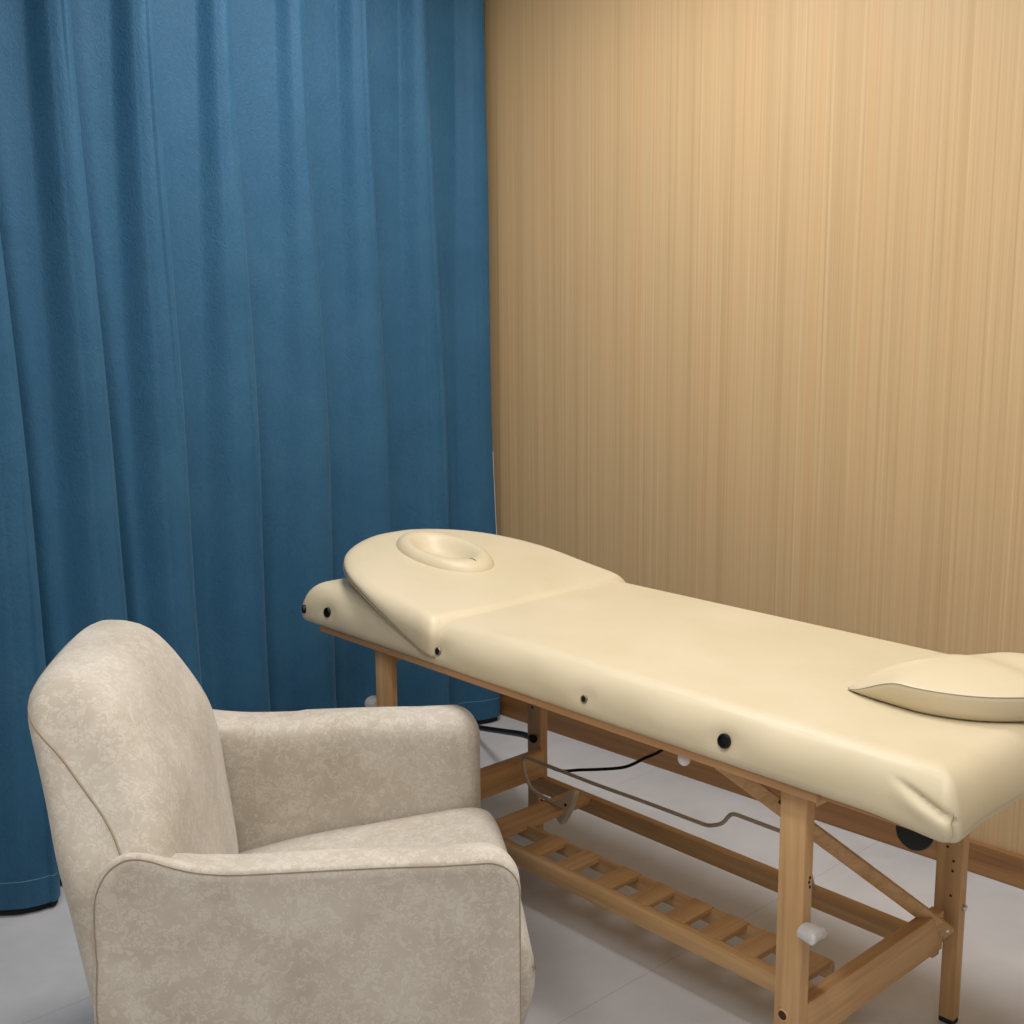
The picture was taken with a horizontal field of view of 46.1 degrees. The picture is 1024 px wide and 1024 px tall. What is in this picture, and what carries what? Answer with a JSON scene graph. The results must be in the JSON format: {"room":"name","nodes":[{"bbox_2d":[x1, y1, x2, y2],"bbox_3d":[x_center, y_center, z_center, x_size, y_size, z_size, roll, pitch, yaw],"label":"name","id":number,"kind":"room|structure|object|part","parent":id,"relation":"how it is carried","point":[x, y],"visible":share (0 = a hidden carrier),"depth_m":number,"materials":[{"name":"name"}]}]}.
{"room":"massage room","nodes":[
{"label":"massage room","id":0,"kind":"room"},
{"bbox_2d":[0,714,1023,1023],"bbox_3d":[-0.028,1.365,1.580,5.500,0.100,5.760,-9,13,-42],"label":"floor","id":1,"kind":"structure","parent":0,"point":[594,965],"depth_m":3.04,"materials":[{"name":"white tile"}]},
{"bbox_2d":[27,620,535,1023],"bbox_3d":[-0.427,0.698,2.414,0.889,0.932,0.807,-2,10,-7],"label":"armchair","id":2,"kind":"object","parent":1,"relation":"on","point":[330,865],"visible":1,"depth_m":2.05,"materials":[{"name":"fabric"}]},
{"bbox_3d":[-0.708,0.657,2.372,0.323,0.832,0.800,-2,10,-7],"label":"backrest","id":3,"kind":"part","parent":2,"relation":"part of","materials":[{"name":"fabric"}]},
{"bbox_3d":[-0.345,0.824,2.088,0.722,0.575,0.106,-2,10,-7],"label":"arm","id":4,"kind":"part","parent":2,"relation":"part of","materials":[{"name":"fabric"}]},
{"bbox_3d":[-0.430,0.714,2.775,0.722,0.556,0.106,-2,10,-7],"label":"arm","id":5,"kind":"part","parent":2,"relation":"part of","materials":[{"name":"fabric"}]},
{"bbox_2d":[239,807,534,1023],"bbox_3d":[-0.295,0.841,2.456,0.626,0.244,0.600,-2,10,-7],"label":"seat cushion","id":6,"kind":"object","parent":2,"relation":"on","point":[261,829],"depth_m":2.69,"materials":[{"name":"fabric"}]},
{"bbox_2d":[478,725,536,742],"bbox_3d":[-0.039,0.725,3.997,0.044,0.307,0.952,-3,10,-14],"label":"cord","id":7,"kind":"object","parent":1,"relation":"on","point":[532,738],"visible":0.77,"depth_m":3.89,"materials":[{"name":"black plastic"}]},
{"bbox_2d":[302,529,1023,1023],"bbox_3d":[0.297,0.615,2.862,0.705,0.927,1.930,-9,13,-42],"label":"massage table","id":8,"kind":"object","parent":1,"relation":"on","point":[758,699],"visible":0.95,"depth_m":2.58,"materials":[{"name":"cream faux leather"},{"name":"pine wood"}]},
{"bbox_2d":[302,605,305,612],"bbox_3d":[-0.560,0.261,3.237,0.011,0.023,0.023,-4,10,-17],"label":"air vent","id":9,"kind":"object","parent":8,"relation":"attached to","point":[303,606],"depth_m":3.23,"materials":[{"name":"black plastic"}]},
{"bbox_2d":[323,607,330,616],"bbox_3d":[-0.486,0.264,3.160,0.010,0.026,0.026,-9,13,-42],"label":"air vent","id":10,"kind":"object","parent":8,"relation":"attached to","point":[326,610],"depth_m":3.16,"materials":[{"name":"black plastic"}]},
{"bbox_3d":[-0.355,0.492,3.124,0.046,0.026,0.038,-9,13,-42],"label":"wing knob","id":11,"kind":"part","parent":8,"relation":"part of","materials":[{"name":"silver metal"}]},
{"bbox_3d":[-0.320,0.597,3.112,0.030,0.517,0.053,-9,13,-42],"label":"leg","id":12,"kind":"part","parent":8,"relation":"part of","materials":[{"name":"brown wood"}]},
{"bbox_2d":[396,531,493,572],"bbox_3d":[-0.185,0.108,3.304,0.222,0.073,0.334,-9,13,-42],"label":"face hole","id":13,"kind":"object","parent":8,"relation":"on","point":[432,551],"depth_m":3.28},
{"bbox_3d":[0.070,0.795,3.573,0.028,0.308,0.039,-9,13,-42],"label":"leg","id":14,"kind":"part","parent":8,"relation":"part of","materials":[{"name":"brown wood"}]},
{"bbox_3d":[0.074,0.522,3.519,0.030,0.517,0.056,-9,13,-42],"label":"leg","id":15,"kind":"part","parent":8,"relation":"part of","materials":[{"name":"brown wood"}]},
{"bbox_2d":[547,749,663,771],"bbox_3d":[0.272,0.543,3.366,0.043,0.512,0.569,-8,13,-38],"label":"cord","id":16,"kind":"object","parent":8,"relation":"hanging from","point":[660,750],"visible":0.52,"depth_m":3.37,"materials":[{"name":"black plastic"}]},
{"bbox_3d":[0.311,0.316,2.796,0.698,0.118,1.887,-9,13,-42],"label":"mattress","id":17,"kind":"part","parent":8,"relation":"part of","materials":[{"name":"beige leather"}]},
{"bbox_3d":[0.375,0.762,3.126,0.105,0.176,0.927,-9,13,-42],"label":"foot lever","id":18,"kind":"part","parent":8,"relation":"part of","materials":[{"name":"grey metal"}]},
{"bbox_3d":[0.244,0.919,2.837,0.030,0.042,1.230,-9,13,-42],"label":"shelf rail","id":19,"kind":"part","parent":8,"relation":"part of","materials":[{"name":"brown wood"}]},
{"bbox_3d":[0.332,0.906,2.908,0.014,0.038,1.020,-9,13,-42],"label":"shelf rail","id":20,"kind":"part","parent":8,"relation":"part of","materials":[{"name":"brown wood"}]},
{"bbox_2d":[717,733,730,748],"bbox_3d":[0.390,0.422,2.216,0.011,0.028,0.028,-9,13,-42],"label":"air vent","id":21,"kind":"object","parent":8,"relation":"attached to","point":[723,739],"depth_m":2.22,"materials":[{"name":"black plastic"}]},
{"bbox_3d":[0.502,0.873,3.091,0.028,0.047,1.264,-9,13,-42],"label":"rail","id":22,"kind":"part","parent":8,"relation":"part of","materials":[{"name":"brown wood"}]},
{"bbox_3d":[0.517,0.749,2.209,0.030,0.517,0.055,-9,13,-42],"label":"leg","id":23,"kind":"part","parent":8,"relation":"part of","materials":[{"name":"brown wood"}]},
{"bbox_3d":[0.520,1.022,2.256,0.028,0.308,0.054,-9,13,-42],"label":"leg","id":24,"kind":"part","parent":8,"relation":"part of","materials":[{"name":"brown wood"}]},
{"bbox_3d":[0.541,0.757,2.170,0.046,0.026,0.038,-9,13,-42],"label":"wing knob","id":25,"kind":"part","parent":8,"relation":"part of","materials":[{"name":"white plastic"}]},
{"bbox_2d":[848,652,1023,721],"bbox_3d":[0.865,0.318,2.235,0.401,0.073,0.256,-3,10,-11],"label":"pillow","id":26,"kind":"object","parent":8,"relation":"on","point":[988,686],"visible":1,"depth_m":2.18,"materials":[{"name":"beige leather"}]},
{"bbox_3d":[0.947,0.680,2.577,0.030,0.517,0.059,-9,13,-42],"label":"leg","id":27,"kind":"part","parent":8,"relation":"part of","materials":[{"name":"brown wood"}]},
{"bbox_3d":[0.957,0.955,2.616,0.028,0.308,0.035,-9,13,-42],"label":"leg","id":28,"kind":"part","parent":8,"relation":"part of","materials":[{"name":"brown wood"}]},
{"bbox_2d":[485,0,1023,855],"bbox_3d":[1.674,-0.356,2.764,0.100,2.850,5.600,-10,14,-44],"label":"wall","id":29,"kind":"structure","parent":0,"point":[756,267],"depth_m":3.57,"materials":[{"name":"brown wood"}]},
{"bbox_2d":[500,693,1023,888],"bbox_3d":[1.696,1.021,2.909,0.021,0.088,5.250,-10,14,-44],"label":"baseboard","id":30,"kind":"structure","parent":29,"relation":"attached to","point":[986,860],"depth_m":3.83,"materials":[{"name":"brown wood"}]},
{"bbox_3d":[-0.053,-1.541,1.070,5.500,0.100,5.760,-9,13,-42],"label":"ceiling","id":31,"kind":"structure","parent":0,"visible":0},
{"bbox_2d":[0,0,499,915],"bbox_3d":[-1.025,-0.413,3.253,0.157,2.835,3.040,8,13,39],"label":"curtain","id":32,"kind":"object","parent":31,"relation":"hanging from","point":[245,297],"visible":0.78,"depth_m":3.46,"materials":[{"name":"blue fabric"}]}
]}

